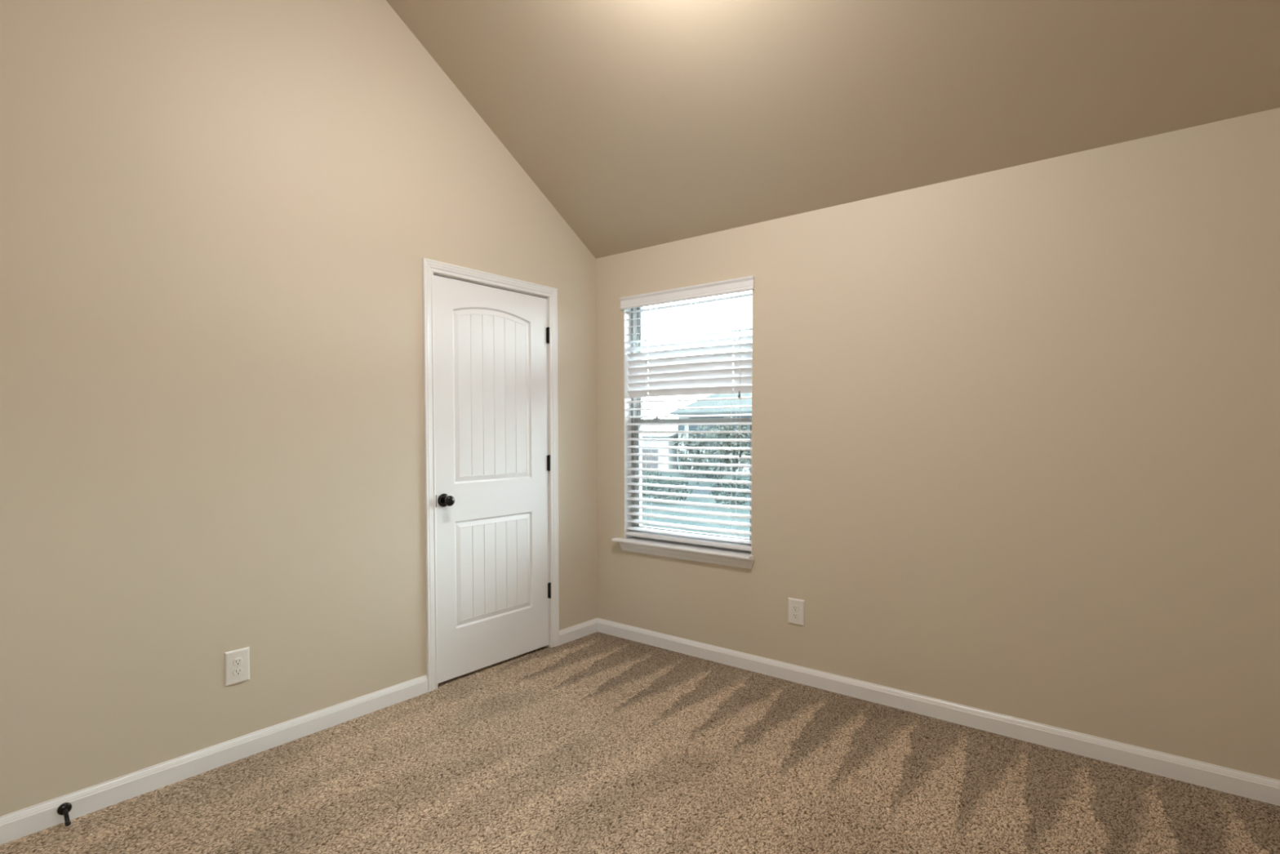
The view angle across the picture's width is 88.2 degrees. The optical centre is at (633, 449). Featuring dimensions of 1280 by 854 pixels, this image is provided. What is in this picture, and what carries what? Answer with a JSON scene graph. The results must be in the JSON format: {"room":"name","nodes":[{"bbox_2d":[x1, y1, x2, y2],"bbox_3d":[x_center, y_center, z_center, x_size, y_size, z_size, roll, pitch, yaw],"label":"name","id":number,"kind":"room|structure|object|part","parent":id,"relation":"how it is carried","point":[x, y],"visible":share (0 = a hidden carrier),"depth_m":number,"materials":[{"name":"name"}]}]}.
{"room":"empty bedroom","nodes":[
{"label":"empty bedroom","id":0,"kind":"room"},
{"bbox_2d":[0,0,597,816],"bbox_3d":[-1.399,-0.649,2.834,0.120,3.708,3.790,1,2,39],"label":"wall","id":1,"kind":"structure","parent":0,"point":[219,219],"depth_m":2.53,"materials":[{"name":"beige paint"}]},
{"bbox_2d":[57,802,71,826],"bbox_3d":[-1.852,1.190,2.156,0.062,0.054,0.038,1,2,39],"label":"door stop","id":2,"kind":"object","parent":1,"relation":"attached to","point":[64,808],"visible":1,"depth_m":2.16,"materials":[{"name":"black metal"}]},
{"bbox_2d":[224,646,249,686],"bbox_3d":[-1.551,0.849,2.584,0.010,0.133,0.089,1,2,39],"label":"wall outlet","id":3,"kind":"object","parent":1,"relation":"attached to","point":[237,662],"visible":1,"depth_m":2.58,"materials":[{"name":"white plastic"}]},
{"bbox_2d":[232,657,242,666],"bbox_3d":[-1.548,0.830,2.582,0.004,0.028,0.034,1,2,39],"label":"receptacle","id":4,"kind":"object","parent":3,"relation":"attached to","point":[237,661],"depth_m":2.58,"materials":[{"name":"white plastic"}]},
{"bbox_2d":[233,667,243,675],"bbox_3d":[-1.548,0.869,2.583,0.004,0.028,0.034,1,2,39],"label":"receptacle","id":5,"kind":"object","parent":3,"relation":"attached to","point":[237,671],"depth_m":2.58,"materials":[{"name":"white plastic"}]},
{"bbox_2d":[0,617,597,844],"bbox_3d":[-1.343,1.163,2.846,0.014,0.084,3.550,1,2,39],"label":"baseboard","id":6,"kind":"structure","parent":1,"relation":"attached to","point":[14,825],"depth_m":2.50,"materials":[{"name":"white paint"}]},
{"bbox_2d":[422,257,559,692],"bbox_3d":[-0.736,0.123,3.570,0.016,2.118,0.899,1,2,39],"label":"trim","id":7,"kind":"structure","parent":1,"relation":"attached to","point":[429,267],"depth_m":3.27,"materials":[{"name":"white paint"}]},
{"bbox_2d":[433,275,551,683],"bbox_3d":[-0.729,0.148,3.569,0.106,2.032,0.778,1,2,39],"label":"door","id":8,"kind":"structure","parent":1,"relation":"in","point":[492,460],"depth_m":3.54,"materials":[{"name":"white paint"}]},
{"bbox_3d":[-0.952,0.254,3.312,0.015,0.068,0.068,1,2,39],"label":"knob","id":9,"kind":"part","parent":8,"relation":"part of","materials":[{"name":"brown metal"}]},
{"bbox_2d":[0,631,1279,853],"bbox_3d":[-0.219,1.290,1.970,4.670,0.120,3.830,1,2,39],"label":"floor","id":10,"kind":"structure","parent":0,"point":[597,742],"depth_m":2.41,"materials":[{"name":"beige carpet"}]},
{"bbox_2d":[386,0,1279,258],"bbox_3d":[0.079,-1.809,1.631,3.890,1.563,3.830,1,2,39],"label":"ceiling","id":11,"kind":"structure","parent":0,"point":[642,123],"depth_m":2.74,"materials":[{"name":"beige paint"}]},
{"bbox_2d":[595,107,1279,779],"bbox_3d":[1.234,0.009,3.116,3.890,2.365,0.160,1,2,39],"label":"wall","id":12,"kind":"structure","parent":0,"point":[1015,430],"depth_m":2.71,"materials":[{"name":"beige paint"}]},
{"bbox_2d":[611,289,754,568],"bbox_3d":[0.298,-0.143,3.830,0.959,1.544,0.210,1,2,39],"label":"window","id":13,"kind":"structure","parent":12,"relation":"in","point":[740,558],"depth_m":4.01,"materials":[{"name":"white paint"}]},
{"bbox_3d":[0.270,0.564,3.817,0.954,0.018,0.120,1,2,39],"label":"sill","id":14,"kind":"part","parent":13,"relation":"part of","materials":[{"name":"white paint"}]},
{"bbox_2d":[619,275,754,551],"bbox_3d":[0.294,-0.191,3.791,0.908,1.453,0.085,1,2,39],"label":"window blind","id":15,"kind":"object","parent":13,"relation":"attached to","point":[672,375],"visible":0.98,"depth_m":3.77,"materials":[{"name":"white plastic"}]},
{"bbox_3d":[0.087,-0.172,3.977,0.001,1.380,0.054,1,2,39],"label":"ladder cord","id":16,"kind":"part","parent":15,"relation":"part of","materials":[{"name":"white fabric"}]},
{"bbox_3d":[0.307,0.522,3.824,0.870,0.025,0.054,1,2,39],"label":"rail","id":17,"kind":"part","parent":15,"relation":"part of","materials":[{"name":"white plastic"}]},
{"bbox_3d":[0.545,-0.162,3.609,0.001,1.380,0.054,1,2,39],"label":"ladder cord","id":18,"kind":"part","parent":15,"relation":"part of","materials":[{"name":"white fabric"}]},
{"bbox_3d":[0.563,-0.582,3.532,0.002,0.536,0.006,-1,2,-25],"label":"pull cord","id":19,"kind":"part","parent":15,"relation":"part of","materials":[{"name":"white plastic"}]},
{"bbox_3d":[0.339,0.172,3.854,0.841,0.707,0.028,1,2,39],"label":"sash","id":20,"kind":"part","parent":13,"relation":"part of","materials":[{"name":"grey plastic"}]},
{"bbox_3d":[0.360,-0.523,3.861,0.841,0.751,0.029,1,2,39],"label":"sash","id":21,"kind":"part","parent":13,"relation":"part of","materials":[{"name":"grey plastic"}]},
{"bbox_2d":[787,597,804,626],"bbox_3d":[0.824,0.827,3.363,0.089,0.133,0.010,1,2,39],"label":"wall outlet","id":22,"kind":"object","parent":12,"relation":"attached to","point":[796,607],"visible":1,"depth_m":3.36,"materials":[{"name":"white plastic"}]},
{"bbox_2d":[792,613,799,618],"bbox_3d":[0.823,0.846,3.361,0.034,0.028,0.004,1,2,39],"label":"receptacle","id":23,"kind":"object","parent":22,"relation":"attached to","point":[795,615],"depth_m":3.36,"materials":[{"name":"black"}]},
{"bbox_2d":[792,604,799,611],"bbox_3d":[0.823,0.807,3.360,0.034,0.028,0.004,1,2,39],"label":"receptacle","id":24,"kind":"object","parent":22,"relation":"attached to","point":[795,607],"depth_m":3.36,"materials":[{"name":"white plastic"}]},
{"bbox_2d":[597,617,1279,805],"bbox_3d":[1.181,1.151,3.082,3.650,0.084,0.014,1,2,39],"label":"baseboard","id":25,"kind":"structure","parent":12,"relation":"attached to","point":[1243,784],"depth_m":2.81,"materials":[{"name":"white paint"}]},
{"label":"outside","id":26,"kind":"structure","parent":0,"visible":0},
{"bbox_2d":[641,471,750,537],"bbox_3d":[10.047,3.031,40.973,150.000,0.200,150.000,1,2,39],"label":"lawn","id":27,"kind":"structure","parent":26,"point":[666,473],"depth_m":33.79,"materials":[{"name":"green plant"}]},
{"bbox_2d":[641,471,666,490],"bbox_3d":[0.544,2.081,42.836,3.827,1.683,3.086,1,2,39],"label":"shrub","id":28,"kind":"object","parent":27,"relation":"on","point":[651,473],"visible":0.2,"depth_m":42.31,"materials":[{"name":"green plant"}]},
{"bbox_2d":[641,427,678,469],"bbox_3d":[2.491,-0.153,70.730,8.600,4.400,7.800,1,2,39],"label":"garage","id":29,"kind":"structure","parent":27,"relation":"on","point":[644,435],"depth_m":66.47,"materials":[{"name":"grey"}]},
{"bbox_3d":[1.327,1.058,67.165,2.700,2.200,0.070,1,2,39],"label":"door","id":30,"kind":"part","parent":29,"relation":"part of","materials":[{"name":"grey"}]},
{"bbox_2d":[641,475,693,501],"bbox_3d":[1.851,2.311,37.945,3.230,1.586,2.603,1,2,39],"label":"shrub","id":31,"kind":"object","parent":27,"relation":"on","point":[661,482],"visible":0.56,"depth_m":37.60,"materials":[{"name":"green plant"}]},
{"bbox_2d":[671,425,718,484],"bbox_3d":[4.710,0.294,50.388,3.350,4.732,3.070,-1,2,-38],"label":"street tree","id":32,"kind":"object","parent":27,"relation":"on","point":[691,451],"visible":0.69,"depth_m":50.17,"materials":[{"name":"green plant"}]},
{"bbox_2d":[675,460,715,476],"bbox_3d":[5.361,1.654,58.182,3.789,1.534,2.966,1,2,39],"label":"shrub","id":33,"kind":"object","parent":27,"relation":"on","point":[681,468],"visible":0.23,"depth_m":58.00,"materials":[{"name":"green plant"}]},
{"bbox_2d":[669,389,751,472],"bbox_3d":[16.188,-1.974,62.972,22.200,8.450,13.000,1,2,39],"label":"house","id":34,"kind":"structure","parent":27,"relation":"on","point":[735,402],"depth_m":63.30,"materials":[{"name":"grey"}]},
{"bbox_3d":[4.633,-2.024,64.608,0.750,0.800,0.030,1,2,39],"label":"pane","id":35,"kind":"part","parent":34,"relation":"part of","materials":[{"name":"clear glass"}]},
{"bbox_3d":[7.617,0.741,62.291,1.400,1.500,0.030,1,2,39],"label":"pane","id":36,"kind":"part","parent":34,"relation":"part of","materials":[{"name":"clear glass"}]},
{"bbox_3d":[12.752,-1.598,58.238,19.000,2.800,0.100,1,2,39],"label":"siding panel","id":37,"kind":"part","parent":34,"relation":"part of","materials":[{"name":"grey"}]},
{"bbox_2d":[700,457,732,479],"bbox_3d":[6.809,1.636,55.079,3.037,1.886,2.442,1,2,39],"label":"shrub","id":38,"kind":"object","parent":27,"relation":"on","point":[703,468],"visible":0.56,"depth_m":54.84,"materials":[{"name":"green plant"}]},
{"bbox_2d":[708,475,750,505],"bbox_3d":[5.493,2.267,36.253,3.017,1.668,2.518,1,2,39],"label":"shrub","id":39,"kind":"object","parent":27,"relation":"on","point":[722,494],"visible":0.52,"depth_m":36.14,"materials":[{"name":"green plant"}]},
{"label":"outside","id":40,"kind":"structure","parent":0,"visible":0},
{"bbox_2d":[642,482,750,496],"bbox_3d":[-1.164,2.643,50.960,120.000,0.020,4.500,1,2,39],"label":"street","id":41,"kind":"structure","parent":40,"point":[693,491],"depth_m":44.72,"materials":[{"name":"grey asphalt"}]},
{"bbox_2d":[704,417,750,487],"bbox_3d":[6.765,0.234,46.358,3.942,5.089,4.911,1,2,39],"label":"street tree","id":42,"kind":"object","parent":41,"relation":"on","point":[734,436],"visible":0.59,"depth_m":45.74,"materials":[{"name":"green plant"}]}
]}

